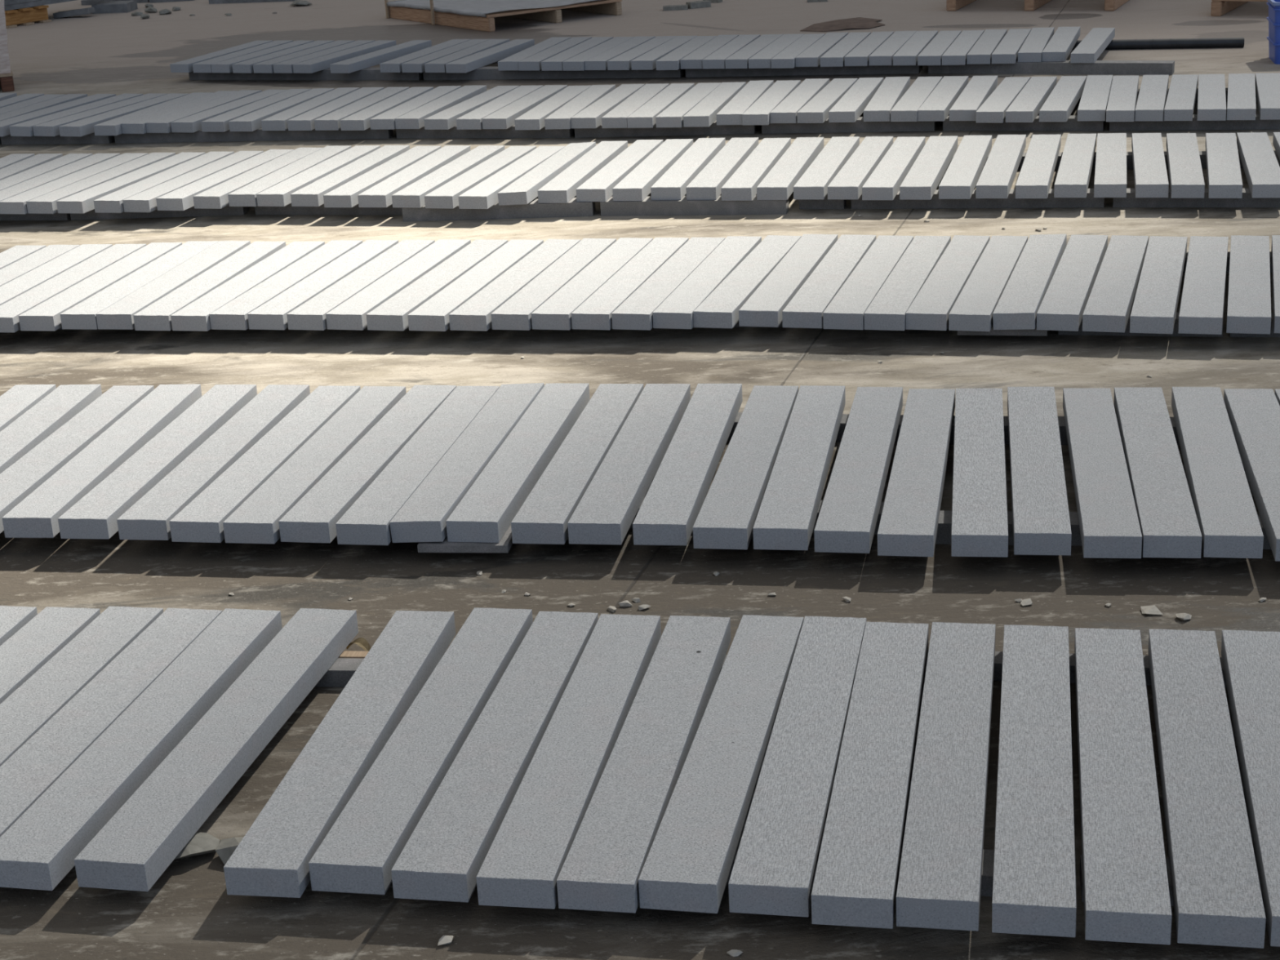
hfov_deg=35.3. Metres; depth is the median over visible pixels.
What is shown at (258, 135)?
support bar
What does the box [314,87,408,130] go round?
kerb stone
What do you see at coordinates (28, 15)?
pallet
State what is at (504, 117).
kerb stone
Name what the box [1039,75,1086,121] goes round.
kerb stone
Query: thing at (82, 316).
kerb stone
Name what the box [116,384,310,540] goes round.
kerb stone
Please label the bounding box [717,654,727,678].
support bar
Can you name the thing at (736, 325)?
support bar
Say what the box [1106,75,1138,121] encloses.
kerb stone
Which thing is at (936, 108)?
kerb stone
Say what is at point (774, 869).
kerb stone
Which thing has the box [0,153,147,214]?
kerb stone
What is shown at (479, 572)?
chip
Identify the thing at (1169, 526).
kerb stone
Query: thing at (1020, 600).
chip
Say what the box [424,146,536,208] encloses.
kerb stone
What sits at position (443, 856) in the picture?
kerb stone
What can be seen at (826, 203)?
support bar
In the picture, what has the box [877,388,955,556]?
kerb stone
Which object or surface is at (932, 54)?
kerb stone
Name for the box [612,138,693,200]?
kerb stone
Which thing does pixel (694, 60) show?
kerb stone
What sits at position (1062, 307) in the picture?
kerb stone
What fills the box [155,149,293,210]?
kerb stone
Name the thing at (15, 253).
kerb stone
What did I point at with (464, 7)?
sheet
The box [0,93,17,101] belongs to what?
kerb stone
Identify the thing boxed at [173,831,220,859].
rubble stone
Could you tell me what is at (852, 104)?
kerb stone
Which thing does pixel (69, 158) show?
kerb stone
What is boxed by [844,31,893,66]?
kerb stone
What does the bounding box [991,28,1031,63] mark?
kerb stone
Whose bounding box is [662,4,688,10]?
stone offcut
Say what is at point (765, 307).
kerb stone
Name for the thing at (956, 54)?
kerb stone
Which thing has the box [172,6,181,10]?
rubble stone
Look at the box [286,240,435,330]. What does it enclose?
kerb stone
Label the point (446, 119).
kerb stone
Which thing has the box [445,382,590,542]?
kerb stone
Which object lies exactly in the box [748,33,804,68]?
kerb stone
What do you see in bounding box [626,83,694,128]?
kerb stone
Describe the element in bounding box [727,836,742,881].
support bar
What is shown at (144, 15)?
rubble stone
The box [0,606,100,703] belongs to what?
kerb stone
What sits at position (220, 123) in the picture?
kerb stone
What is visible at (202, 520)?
kerb stone
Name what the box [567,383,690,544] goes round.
kerb stone
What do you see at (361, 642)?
dry leaf
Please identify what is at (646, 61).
kerb stone
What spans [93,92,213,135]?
kerb stone
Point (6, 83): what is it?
pallet
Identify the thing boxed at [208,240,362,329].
kerb stone
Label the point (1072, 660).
support bar
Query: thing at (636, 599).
chip
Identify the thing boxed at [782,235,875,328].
kerb stone
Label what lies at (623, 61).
kerb stone
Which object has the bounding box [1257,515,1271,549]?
support bar
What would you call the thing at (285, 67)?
kerb stone
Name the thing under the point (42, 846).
kerb stone
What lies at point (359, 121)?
kerb stone
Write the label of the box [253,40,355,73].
kerb stone
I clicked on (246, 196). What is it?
kerb stone
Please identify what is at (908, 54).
kerb stone
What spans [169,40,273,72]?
kerb stone
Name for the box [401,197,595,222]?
support bar
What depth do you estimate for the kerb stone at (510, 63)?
14.59 m
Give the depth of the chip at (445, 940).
3.85 m
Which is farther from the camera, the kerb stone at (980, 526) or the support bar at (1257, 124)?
the support bar at (1257, 124)
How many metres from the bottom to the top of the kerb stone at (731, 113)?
0.063 m
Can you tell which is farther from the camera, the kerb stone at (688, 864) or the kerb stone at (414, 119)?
the kerb stone at (414, 119)
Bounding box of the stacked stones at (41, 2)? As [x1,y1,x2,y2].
[4,0,76,10]
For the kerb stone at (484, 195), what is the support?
on the support bar at (573, 208)
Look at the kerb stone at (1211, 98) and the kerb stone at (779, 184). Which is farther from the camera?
the kerb stone at (1211, 98)
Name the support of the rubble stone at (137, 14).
on the ground
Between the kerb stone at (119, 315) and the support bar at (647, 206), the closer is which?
the kerb stone at (119, 315)
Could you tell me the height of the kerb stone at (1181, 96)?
0.063 m
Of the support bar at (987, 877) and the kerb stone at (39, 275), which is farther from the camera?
the kerb stone at (39, 275)
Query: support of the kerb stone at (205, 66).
on the support bar
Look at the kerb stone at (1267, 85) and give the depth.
11.48 m
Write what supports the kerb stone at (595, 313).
on the support bar
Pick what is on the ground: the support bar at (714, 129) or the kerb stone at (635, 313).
the support bar at (714, 129)
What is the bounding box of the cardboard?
[800,17,884,31]
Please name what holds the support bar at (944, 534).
on the ground
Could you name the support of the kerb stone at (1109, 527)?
on the support bar at (1063, 435)
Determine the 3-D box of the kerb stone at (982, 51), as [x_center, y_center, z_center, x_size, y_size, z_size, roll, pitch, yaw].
[2.429,-3.030,14.028,0.155,0.063,1.250,3,20,15]
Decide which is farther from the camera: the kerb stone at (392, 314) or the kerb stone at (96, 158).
the kerb stone at (96, 158)
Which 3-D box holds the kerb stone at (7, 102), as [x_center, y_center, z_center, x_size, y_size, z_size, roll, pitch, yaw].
[-4.377,-2.440,13.390,0.153,0.063,1.250,3,21,17]
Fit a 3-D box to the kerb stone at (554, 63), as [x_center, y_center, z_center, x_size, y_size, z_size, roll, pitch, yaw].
[-0.448,-3.125,14.712,0.155,0.063,1.250,3,21,16]
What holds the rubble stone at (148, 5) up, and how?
on the ground
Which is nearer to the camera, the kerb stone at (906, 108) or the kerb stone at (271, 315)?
the kerb stone at (271, 315)
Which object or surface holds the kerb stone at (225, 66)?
on the support bar
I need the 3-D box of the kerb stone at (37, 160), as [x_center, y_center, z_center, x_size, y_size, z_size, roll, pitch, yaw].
[-3.543,-1.634,11.027,0.148,0.063,1.312,2,20,12]
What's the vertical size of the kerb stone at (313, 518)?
0.063 m
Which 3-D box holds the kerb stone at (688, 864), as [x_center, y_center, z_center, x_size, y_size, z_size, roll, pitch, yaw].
[0.201,0.579,4.402,0.151,0.063,1.256,1,20,12]
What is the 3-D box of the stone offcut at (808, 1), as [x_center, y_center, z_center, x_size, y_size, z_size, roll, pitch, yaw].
[1.579,-4.275,17.904,0.180,0.024,0.080,-2,20,4]
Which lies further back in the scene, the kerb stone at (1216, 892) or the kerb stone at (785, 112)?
the kerb stone at (785, 112)
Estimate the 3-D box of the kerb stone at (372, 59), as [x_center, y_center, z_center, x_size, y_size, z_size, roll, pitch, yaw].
[-1.932,-3.183,15.088,0.155,0.063,1.250,6,21,23]
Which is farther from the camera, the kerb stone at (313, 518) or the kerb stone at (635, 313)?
the kerb stone at (635, 313)
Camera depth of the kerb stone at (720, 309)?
8.00 m
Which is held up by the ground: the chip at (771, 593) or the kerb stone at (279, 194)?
the chip at (771, 593)
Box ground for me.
[0,0,1279,959]
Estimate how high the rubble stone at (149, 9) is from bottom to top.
0.059 m
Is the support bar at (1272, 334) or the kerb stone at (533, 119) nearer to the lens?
the support bar at (1272, 334)
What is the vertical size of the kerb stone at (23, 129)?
0.063 m
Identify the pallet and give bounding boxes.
[0,70,14,92]
[4,5,51,28]
[388,0,622,31]
[946,0,1128,11]
[1210,0,1267,16]
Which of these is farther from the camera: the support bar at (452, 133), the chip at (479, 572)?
the support bar at (452, 133)
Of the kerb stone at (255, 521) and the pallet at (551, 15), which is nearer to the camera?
the kerb stone at (255, 521)
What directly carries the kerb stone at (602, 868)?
on the support bar at (726, 655)
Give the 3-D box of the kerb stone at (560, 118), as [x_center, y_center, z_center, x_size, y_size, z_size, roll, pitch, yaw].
[-0.361,-2.322,12.481,0.153,0.063,1.250,1,20,12]
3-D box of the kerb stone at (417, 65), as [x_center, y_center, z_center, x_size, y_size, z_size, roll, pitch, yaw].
[-1.429,-3.160,14.952,0.155,0.063,1.250,4,21,19]
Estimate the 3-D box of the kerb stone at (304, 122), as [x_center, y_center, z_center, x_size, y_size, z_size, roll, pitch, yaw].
[-1.935,-2.385,12.882,0.153,0.063,1.250,2,20,14]
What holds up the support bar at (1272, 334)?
on the ground
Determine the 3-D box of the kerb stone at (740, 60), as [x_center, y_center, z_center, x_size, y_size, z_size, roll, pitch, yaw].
[0.825,-3.070,14.373,0.155,0.063,1.250,3,21,15]
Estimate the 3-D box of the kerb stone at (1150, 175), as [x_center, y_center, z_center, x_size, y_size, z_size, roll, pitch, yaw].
[2.526,-1.571,9.971,0.148,0.063,1.312,2,20,12]
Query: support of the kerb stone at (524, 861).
on the support bar at (726, 655)
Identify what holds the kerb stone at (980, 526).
on the support bar at (1063, 435)
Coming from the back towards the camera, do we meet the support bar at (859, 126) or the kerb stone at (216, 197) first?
the support bar at (859, 126)
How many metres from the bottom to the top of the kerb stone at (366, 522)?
0.063 m
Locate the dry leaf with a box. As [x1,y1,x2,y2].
[346,637,371,651]
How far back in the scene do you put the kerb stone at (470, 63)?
14.67 m
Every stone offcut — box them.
[53,7,95,18]
[80,0,149,5]
[91,0,137,13]
[149,0,194,3]
[208,0,295,4]
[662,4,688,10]
[685,0,711,8]
[702,0,722,3]
[807,0,827,2]
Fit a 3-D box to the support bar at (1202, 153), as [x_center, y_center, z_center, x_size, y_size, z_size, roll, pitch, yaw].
[2.489,-1.656,10.416,1.609,0.072,0.101,1,20,12]
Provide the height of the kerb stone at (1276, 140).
0.063 m
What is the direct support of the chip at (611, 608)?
on the ground
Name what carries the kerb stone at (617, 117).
on the support bar
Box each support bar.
[0,132,115,144]
[0,212,71,220]
[70,204,248,220]
[114,127,393,143]
[188,67,423,80]
[254,203,402,214]
[315,657,363,687]
[395,124,574,138]
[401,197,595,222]
[417,524,512,552]
[422,66,684,80]
[574,120,755,137]
[600,195,789,216]
[629,497,705,528]
[652,321,782,328]
[685,63,919,77]
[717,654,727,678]
[727,412,955,444]
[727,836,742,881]
[761,116,935,133]
[799,194,846,208]
[812,500,884,534]
[851,188,1104,208]
[924,648,1003,680]
[928,60,1174,75]
[935,510,1081,546]
[942,115,1104,131]
[957,324,1047,336]
[980,848,994,896]
[982,150,1279,170]
[1003,416,1179,445]
[1057,311,1222,337]
[1069,653,1226,687]
[1076,88,1257,104]
[1079,854,1263,906]
[1109,114,1279,131]
[1112,187,1279,207]
[1182,251,1271,273]
[1228,312,1279,337]
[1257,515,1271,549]
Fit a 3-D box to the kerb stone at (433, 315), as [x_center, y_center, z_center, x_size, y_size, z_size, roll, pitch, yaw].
[-0.664,-0.824,8.370,0.151,0.063,1.272,3,20,15]
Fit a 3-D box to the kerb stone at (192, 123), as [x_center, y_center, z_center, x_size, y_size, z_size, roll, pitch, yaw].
[-2.641,-2.396,13.017,0.153,0.063,1.250,4,21,19]
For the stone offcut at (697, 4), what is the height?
0.054 m
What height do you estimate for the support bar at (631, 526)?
0.064 m
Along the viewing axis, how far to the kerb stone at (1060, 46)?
13.75 m
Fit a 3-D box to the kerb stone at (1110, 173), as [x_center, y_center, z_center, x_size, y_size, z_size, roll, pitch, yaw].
[2.348,-1.578,10.016,0.148,0.063,1.312,2,20,13]
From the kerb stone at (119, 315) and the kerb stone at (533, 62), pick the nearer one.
the kerb stone at (119, 315)
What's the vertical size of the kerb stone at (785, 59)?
0.063 m
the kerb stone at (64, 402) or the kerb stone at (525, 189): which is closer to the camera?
the kerb stone at (64, 402)
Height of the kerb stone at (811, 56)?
0.063 m
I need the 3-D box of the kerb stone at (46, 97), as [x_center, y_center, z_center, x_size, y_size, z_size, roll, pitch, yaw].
[-4.209,-2.420,13.309,0.153,0.063,1.250,3,21,17]
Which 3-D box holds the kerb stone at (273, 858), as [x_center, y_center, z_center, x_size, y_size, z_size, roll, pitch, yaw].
[-0.644,0.576,4.532,0.151,0.063,1.256,0,20,10]
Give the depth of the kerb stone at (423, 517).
6.07 m
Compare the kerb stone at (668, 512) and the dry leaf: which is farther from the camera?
the kerb stone at (668, 512)
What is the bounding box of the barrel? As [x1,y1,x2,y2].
[1266,0,1279,64]
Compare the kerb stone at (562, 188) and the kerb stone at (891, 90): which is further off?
the kerb stone at (891, 90)
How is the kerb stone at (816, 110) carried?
on the support bar at (859, 126)
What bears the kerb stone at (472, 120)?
on the support bar
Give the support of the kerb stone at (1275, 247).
on the support bar at (1228, 252)
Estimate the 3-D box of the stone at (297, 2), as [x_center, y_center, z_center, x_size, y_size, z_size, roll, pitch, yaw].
[-3.307,-4.658,19.634,0.183,0.054,0.168,-19,25,-37]
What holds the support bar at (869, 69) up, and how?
on the ground
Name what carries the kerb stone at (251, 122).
on the support bar at (258, 135)
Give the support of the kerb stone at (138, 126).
on the support bar at (258, 135)
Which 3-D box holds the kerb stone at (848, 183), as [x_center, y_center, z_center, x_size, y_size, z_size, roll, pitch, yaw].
[1.135,-1.603,10.261,0.148,0.063,1.312,2,20,14]
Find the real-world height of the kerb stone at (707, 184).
0.063 m
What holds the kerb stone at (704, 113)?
on the support bar at (714, 129)
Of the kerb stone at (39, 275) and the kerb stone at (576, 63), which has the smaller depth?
the kerb stone at (39, 275)
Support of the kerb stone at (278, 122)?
on the support bar at (258, 135)
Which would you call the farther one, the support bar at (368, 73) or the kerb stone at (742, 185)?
the support bar at (368, 73)
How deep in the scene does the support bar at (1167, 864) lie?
3.88 m
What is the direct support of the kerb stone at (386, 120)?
on the support bar at (452, 133)
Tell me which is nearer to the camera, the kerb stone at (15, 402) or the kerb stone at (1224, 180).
the kerb stone at (15, 402)
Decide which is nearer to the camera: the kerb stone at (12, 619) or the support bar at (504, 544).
the kerb stone at (12, 619)
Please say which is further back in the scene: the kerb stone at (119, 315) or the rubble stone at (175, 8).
the rubble stone at (175, 8)
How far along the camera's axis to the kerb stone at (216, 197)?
10.54 m
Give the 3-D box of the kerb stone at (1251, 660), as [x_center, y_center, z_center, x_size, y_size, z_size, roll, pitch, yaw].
[1.333,0.599,4.181,0.151,0.063,1.256,1,20,12]
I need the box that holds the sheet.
[386,0,598,17]
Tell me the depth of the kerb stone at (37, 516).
6.32 m
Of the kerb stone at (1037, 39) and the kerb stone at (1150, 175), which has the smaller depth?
the kerb stone at (1150, 175)
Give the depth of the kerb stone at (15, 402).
6.99 m
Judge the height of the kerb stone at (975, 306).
0.063 m
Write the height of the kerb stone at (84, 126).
0.063 m
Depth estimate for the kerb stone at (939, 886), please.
4.11 m
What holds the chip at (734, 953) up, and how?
on the ground
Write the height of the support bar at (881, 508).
0.064 m
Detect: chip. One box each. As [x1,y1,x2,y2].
[437,935,453,945]
[476,570,482,575]
[607,605,616,612]
[618,600,632,607]
[631,597,640,602]
[638,604,650,610]
[712,571,719,576]
[726,949,742,956]
[767,592,776,595]
[842,596,851,602]
[1014,598,1022,602]
[1020,598,1032,605]
[1140,604,1163,615]
[1175,613,1191,620]
[1257,597,1266,602]
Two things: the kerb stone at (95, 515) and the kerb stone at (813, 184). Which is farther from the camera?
the kerb stone at (813, 184)
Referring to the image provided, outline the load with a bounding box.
[0,0,10,73]
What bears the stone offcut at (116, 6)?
on the ground
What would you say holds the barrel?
on the ground
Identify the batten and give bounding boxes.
[337,650,368,658]
[384,0,389,18]
[429,0,435,25]
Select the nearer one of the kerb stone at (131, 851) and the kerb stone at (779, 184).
the kerb stone at (131, 851)
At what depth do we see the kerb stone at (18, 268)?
9.01 m
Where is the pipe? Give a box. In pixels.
[1071,37,1244,50]
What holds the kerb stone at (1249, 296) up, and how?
on the support bar at (1228, 252)
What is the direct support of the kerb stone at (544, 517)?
on the support bar
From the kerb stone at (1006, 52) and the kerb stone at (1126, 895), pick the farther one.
the kerb stone at (1006, 52)
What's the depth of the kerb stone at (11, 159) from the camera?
11.52 m
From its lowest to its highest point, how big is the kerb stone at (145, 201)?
0.063 m
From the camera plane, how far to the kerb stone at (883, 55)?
13.92 m
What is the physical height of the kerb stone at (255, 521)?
0.063 m
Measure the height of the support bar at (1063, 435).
0.064 m
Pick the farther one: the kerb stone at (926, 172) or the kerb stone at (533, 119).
the kerb stone at (533, 119)
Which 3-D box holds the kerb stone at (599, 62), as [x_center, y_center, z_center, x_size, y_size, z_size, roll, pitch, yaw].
[-0.135,-3.111,14.628,0.155,0.063,1.250,3,21,17]
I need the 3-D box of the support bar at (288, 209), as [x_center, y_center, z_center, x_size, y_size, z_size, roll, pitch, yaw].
[-1.579,-1.406,10.310,0.812,0.072,0.100,2,20,13]
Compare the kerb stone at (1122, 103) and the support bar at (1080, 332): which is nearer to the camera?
the support bar at (1080, 332)
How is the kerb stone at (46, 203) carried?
on the support bar
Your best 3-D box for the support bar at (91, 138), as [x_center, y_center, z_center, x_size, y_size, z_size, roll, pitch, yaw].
[-3.695,-2.177,12.761,0.746,0.072,0.100,2,20,12]
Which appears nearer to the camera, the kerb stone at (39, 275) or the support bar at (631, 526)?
the support bar at (631, 526)
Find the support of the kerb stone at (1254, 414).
on the support bar at (1063, 435)
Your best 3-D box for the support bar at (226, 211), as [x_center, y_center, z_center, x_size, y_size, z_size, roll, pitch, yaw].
[-2.503,-1.411,10.457,0.922,0.072,0.100,-1,20,5]
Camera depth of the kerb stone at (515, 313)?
8.14 m
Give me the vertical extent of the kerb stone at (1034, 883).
0.063 m
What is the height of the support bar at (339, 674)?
0.047 m
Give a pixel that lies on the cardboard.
(859, 22)
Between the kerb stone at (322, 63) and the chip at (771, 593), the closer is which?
the chip at (771, 593)
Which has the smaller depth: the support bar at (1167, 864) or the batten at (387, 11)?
the support bar at (1167, 864)
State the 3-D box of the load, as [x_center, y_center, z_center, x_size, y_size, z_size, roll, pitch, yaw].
[-5.305,-3.466,15.138,1.030,0.780,0.852,-10,21,-18]
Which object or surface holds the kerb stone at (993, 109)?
on the support bar at (1072, 124)
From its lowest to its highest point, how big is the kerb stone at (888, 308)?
0.063 m
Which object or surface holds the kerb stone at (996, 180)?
on the support bar at (1202, 153)
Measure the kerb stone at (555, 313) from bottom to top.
0.063 m
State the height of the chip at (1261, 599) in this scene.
0.009 m
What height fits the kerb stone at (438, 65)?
0.063 m
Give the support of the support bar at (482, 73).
on the ground
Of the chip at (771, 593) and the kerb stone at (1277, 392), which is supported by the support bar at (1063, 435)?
the kerb stone at (1277, 392)
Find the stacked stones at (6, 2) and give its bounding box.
[4,0,39,5]
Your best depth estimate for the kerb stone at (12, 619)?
5.20 m
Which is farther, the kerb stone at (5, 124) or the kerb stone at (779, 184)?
the kerb stone at (5, 124)
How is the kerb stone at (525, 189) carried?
on the support bar at (573, 208)
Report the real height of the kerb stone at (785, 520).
0.063 m
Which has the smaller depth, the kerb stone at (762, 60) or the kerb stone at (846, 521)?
the kerb stone at (846, 521)
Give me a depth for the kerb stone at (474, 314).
8.15 m
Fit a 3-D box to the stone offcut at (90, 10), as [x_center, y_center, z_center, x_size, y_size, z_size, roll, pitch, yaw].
[-5.543,-4.576,19.676,0.383,0.089,0.140,1,20,12]
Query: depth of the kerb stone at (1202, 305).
7.61 m
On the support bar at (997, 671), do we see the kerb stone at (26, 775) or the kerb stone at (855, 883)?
the kerb stone at (855, 883)
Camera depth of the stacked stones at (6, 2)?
19.13 m
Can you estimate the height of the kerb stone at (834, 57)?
0.063 m
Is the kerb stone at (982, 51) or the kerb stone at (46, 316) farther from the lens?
the kerb stone at (982, 51)
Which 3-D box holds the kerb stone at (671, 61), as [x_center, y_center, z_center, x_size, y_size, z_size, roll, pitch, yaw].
[0.344,-3.079,14.469,0.155,0.063,1.250,2,20,15]
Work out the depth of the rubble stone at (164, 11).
19.51 m
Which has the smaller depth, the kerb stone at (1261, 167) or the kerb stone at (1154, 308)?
the kerb stone at (1154, 308)
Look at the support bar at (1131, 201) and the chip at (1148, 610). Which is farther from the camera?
the support bar at (1131, 201)
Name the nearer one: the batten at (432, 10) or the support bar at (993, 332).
the support bar at (993, 332)
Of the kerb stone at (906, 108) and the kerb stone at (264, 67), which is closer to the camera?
the kerb stone at (906, 108)
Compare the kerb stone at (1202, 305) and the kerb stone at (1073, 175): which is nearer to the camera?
the kerb stone at (1202, 305)
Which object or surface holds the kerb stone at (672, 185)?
on the support bar
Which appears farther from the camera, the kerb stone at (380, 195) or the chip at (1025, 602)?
the kerb stone at (380, 195)
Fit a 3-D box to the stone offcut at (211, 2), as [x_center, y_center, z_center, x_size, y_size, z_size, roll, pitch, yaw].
[-3.869,-4.889,20.346,0.900,0.062,0.400,0,20,9]
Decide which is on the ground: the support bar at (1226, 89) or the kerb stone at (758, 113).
the support bar at (1226, 89)
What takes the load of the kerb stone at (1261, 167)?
on the support bar at (1202, 153)
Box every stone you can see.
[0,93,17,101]
[0,93,44,107]
[0,93,87,120]
[0,93,115,136]
[0,94,65,114]
[0,153,35,168]
[0,153,62,180]
[0,153,93,191]
[0,153,119,200]
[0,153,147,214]
[0,244,79,286]
[0,244,112,305]
[0,244,146,332]
[0,245,45,269]
[0,384,56,431]
[0,384,102,473]
[0,385,154,533]
[0,605,37,645]
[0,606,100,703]
[0,606,163,766]
[0,608,222,836]
[0,608,282,890]
[1,384,201,537]
[8,93,142,136]
[18,242,182,331]
[26,152,175,213]
[32,93,167,136]
[56,151,205,213]
[57,384,257,538]
[58,93,188,137]
[60,240,218,329]
[74,608,358,891]
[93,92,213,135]
[93,151,234,213]
[96,240,250,329]
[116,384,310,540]
[120,90,239,133]
[122,151,263,212]
[131,11,142,16]
[133,241,285,330]
[140,13,150,18]
[144,6,157,13]
[145,3,153,7]
[145,89,262,133]
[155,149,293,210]
[158,8,171,14]
[168,385,360,542]
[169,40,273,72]
[170,89,287,132]
[170,241,324,331]
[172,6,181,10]
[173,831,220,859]
[192,40,293,72]
[192,147,322,208]
[200,88,311,132]
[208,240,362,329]
[210,40,314,72]
[215,836,244,865]
[222,386,406,543]
[223,610,455,897]
[227,146,351,206]
[228,88,334,131]
[231,40,334,73]
[247,240,398,329]
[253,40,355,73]
[256,145,380,206]
[261,87,359,130]
[272,40,375,73]
[278,385,456,542]
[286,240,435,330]
[287,87,384,130]
[289,0,311,5]
[290,145,409,206]
[292,40,395,73]
[308,607,533,894]
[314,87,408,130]
[323,146,441,208]
[325,239,471,330]
[329,40,431,73]
[335,386,499,545]
[340,87,433,130]
[357,145,471,207]
[366,240,507,330]
[369,85,461,129]
[379,39,471,72]
[389,382,544,542]
[391,145,504,208]
[391,611,598,902]
[395,85,486,128]
[401,39,489,72]
[407,240,543,331]
[423,85,519,129]
[424,39,510,72]
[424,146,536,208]
[445,39,534,72]
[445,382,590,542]
[448,239,580,331]
[456,85,542,129]
[458,146,565,208]
[475,613,661,908]
[481,84,567,128]
[491,238,616,330]
[497,36,571,71]
[497,142,595,205]
[511,383,643,544]
[514,85,591,129]
[518,36,591,71]
[531,237,653,330]
[537,141,627,203]
[541,36,613,71]
[544,84,615,129]
[556,615,730,912]
[562,36,634,71]
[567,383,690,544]
[570,84,644,128]
[571,237,688,329]
[576,139,663,201]
[584,35,655,70]
[601,83,669,128]
[607,35,676,70]
[611,237,725,330]
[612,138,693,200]
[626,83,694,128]
[631,35,697,70]
[632,383,742,545]
[638,614,803,913]
[650,137,725,199]
[652,235,761,328]
[655,35,716,70]
[655,82,721,127]
[680,34,738,69]
[683,82,746,127]
[685,137,758,199]
[693,235,801,328]
[693,385,798,549]
[702,34,760,69]
[715,80,773,124]
[720,137,791,200]
[724,34,782,68]
[728,616,866,916]
[738,234,837,327]
[742,80,800,124]
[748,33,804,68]
[752,385,845,550]
[756,137,823,199]
[769,78,829,123]
[770,33,825,68]
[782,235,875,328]
[793,136,859,199]
[795,32,848,66]
[796,78,857,123]
[811,622,928,928]
[813,386,902,553]
[820,31,871,66]
[822,235,913,329]
[827,136,893,199]
[828,77,883,122]
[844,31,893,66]
[862,136,925,199]
[863,76,910,121]
[863,235,951,330]
[868,31,916,65]
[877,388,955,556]
[890,76,942,121]
[893,31,937,65]
[896,622,995,931]
[899,136,957,199]
[905,235,990,330]
[917,30,961,65]
[917,75,968,121]
[938,135,991,199]
[942,30,984,65]
[948,235,1027,331]
[949,75,997,120]
[951,388,1008,557]
[966,29,1007,64]
[975,76,1030,123]
[975,134,1026,198]
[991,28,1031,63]
[991,624,1076,937]
[992,234,1066,329]
[1005,76,1057,122]
[1007,386,1071,555]
[1015,134,1061,198]
[1017,26,1054,62]
[1036,235,1107,331]
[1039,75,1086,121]
[1041,26,1080,62]
[1053,133,1096,197]
[1062,387,1142,558]
[1070,27,1115,62]
[1074,627,1171,944]
[1077,75,1112,121]
[1082,235,1148,332]
[1093,133,1126,197]
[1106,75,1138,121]
[1113,386,1201,558]
[1129,235,1186,333]
[1131,133,1168,197]
[1134,75,1168,121]
[1147,629,1266,948]
[1164,74,1198,120]
[1165,133,1204,198]
[1171,386,1263,558]
[1177,235,1228,334]
[1197,74,1226,120]
[1204,133,1242,198]
[1221,629,1279,946]
[1223,388,1279,561]
[1226,73,1256,119]
[1226,235,1271,333]
[1236,132,1279,198]
[1254,72,1279,119]
[1271,235,1279,333]
[1272,132,1279,159]
[1274,389,1279,405]
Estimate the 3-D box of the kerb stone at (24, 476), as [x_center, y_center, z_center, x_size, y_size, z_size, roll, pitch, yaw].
[-1.875,-0.081,6.489,0.150,0.063,1.309,0,20,8]
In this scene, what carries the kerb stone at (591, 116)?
on the support bar at (714, 129)
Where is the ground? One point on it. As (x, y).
(188, 913)
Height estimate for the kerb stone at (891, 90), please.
0.063 m
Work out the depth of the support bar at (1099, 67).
13.36 m
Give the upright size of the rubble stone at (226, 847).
0.046 m
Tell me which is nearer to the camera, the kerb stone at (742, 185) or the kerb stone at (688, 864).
the kerb stone at (688, 864)
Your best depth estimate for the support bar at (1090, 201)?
9.66 m
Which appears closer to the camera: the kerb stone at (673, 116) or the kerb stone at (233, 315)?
the kerb stone at (233, 315)
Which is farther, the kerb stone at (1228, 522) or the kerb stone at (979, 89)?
the kerb stone at (979, 89)
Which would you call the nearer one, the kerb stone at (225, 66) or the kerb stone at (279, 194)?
the kerb stone at (279, 194)
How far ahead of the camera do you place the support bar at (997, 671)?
4.81 m
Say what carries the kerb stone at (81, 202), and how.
on the support bar
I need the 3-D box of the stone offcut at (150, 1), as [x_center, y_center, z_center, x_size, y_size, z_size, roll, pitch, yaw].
[-4.816,-4.982,20.756,0.450,0.052,0.300,-4,20,-2]
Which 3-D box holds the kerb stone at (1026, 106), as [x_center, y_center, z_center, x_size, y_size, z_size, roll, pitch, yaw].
[2.329,-2.265,11.931,0.153,0.063,1.250,3,21,17]
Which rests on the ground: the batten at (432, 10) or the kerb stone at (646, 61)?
the batten at (432, 10)
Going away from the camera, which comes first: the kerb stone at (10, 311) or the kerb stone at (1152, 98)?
the kerb stone at (10, 311)
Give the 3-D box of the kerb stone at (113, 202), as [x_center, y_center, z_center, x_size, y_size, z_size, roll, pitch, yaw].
[-2.542,-1.614,10.825,0.148,0.063,1.312,3,20,15]
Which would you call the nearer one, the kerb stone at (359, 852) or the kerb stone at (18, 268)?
the kerb stone at (359, 852)
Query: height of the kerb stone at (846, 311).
0.063 m
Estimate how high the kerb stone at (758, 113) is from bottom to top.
0.063 m
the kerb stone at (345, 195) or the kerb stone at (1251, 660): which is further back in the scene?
the kerb stone at (345, 195)
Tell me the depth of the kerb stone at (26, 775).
4.65 m
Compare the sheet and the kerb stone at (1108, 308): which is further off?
the sheet
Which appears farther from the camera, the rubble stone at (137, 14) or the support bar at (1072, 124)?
the rubble stone at (137, 14)
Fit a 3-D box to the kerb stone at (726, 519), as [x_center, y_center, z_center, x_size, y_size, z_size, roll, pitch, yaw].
[0.338,-0.063,6.117,0.149,0.063,1.309,1,20,11]
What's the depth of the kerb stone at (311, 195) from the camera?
10.54 m
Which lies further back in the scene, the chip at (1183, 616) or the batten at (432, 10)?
the batten at (432, 10)

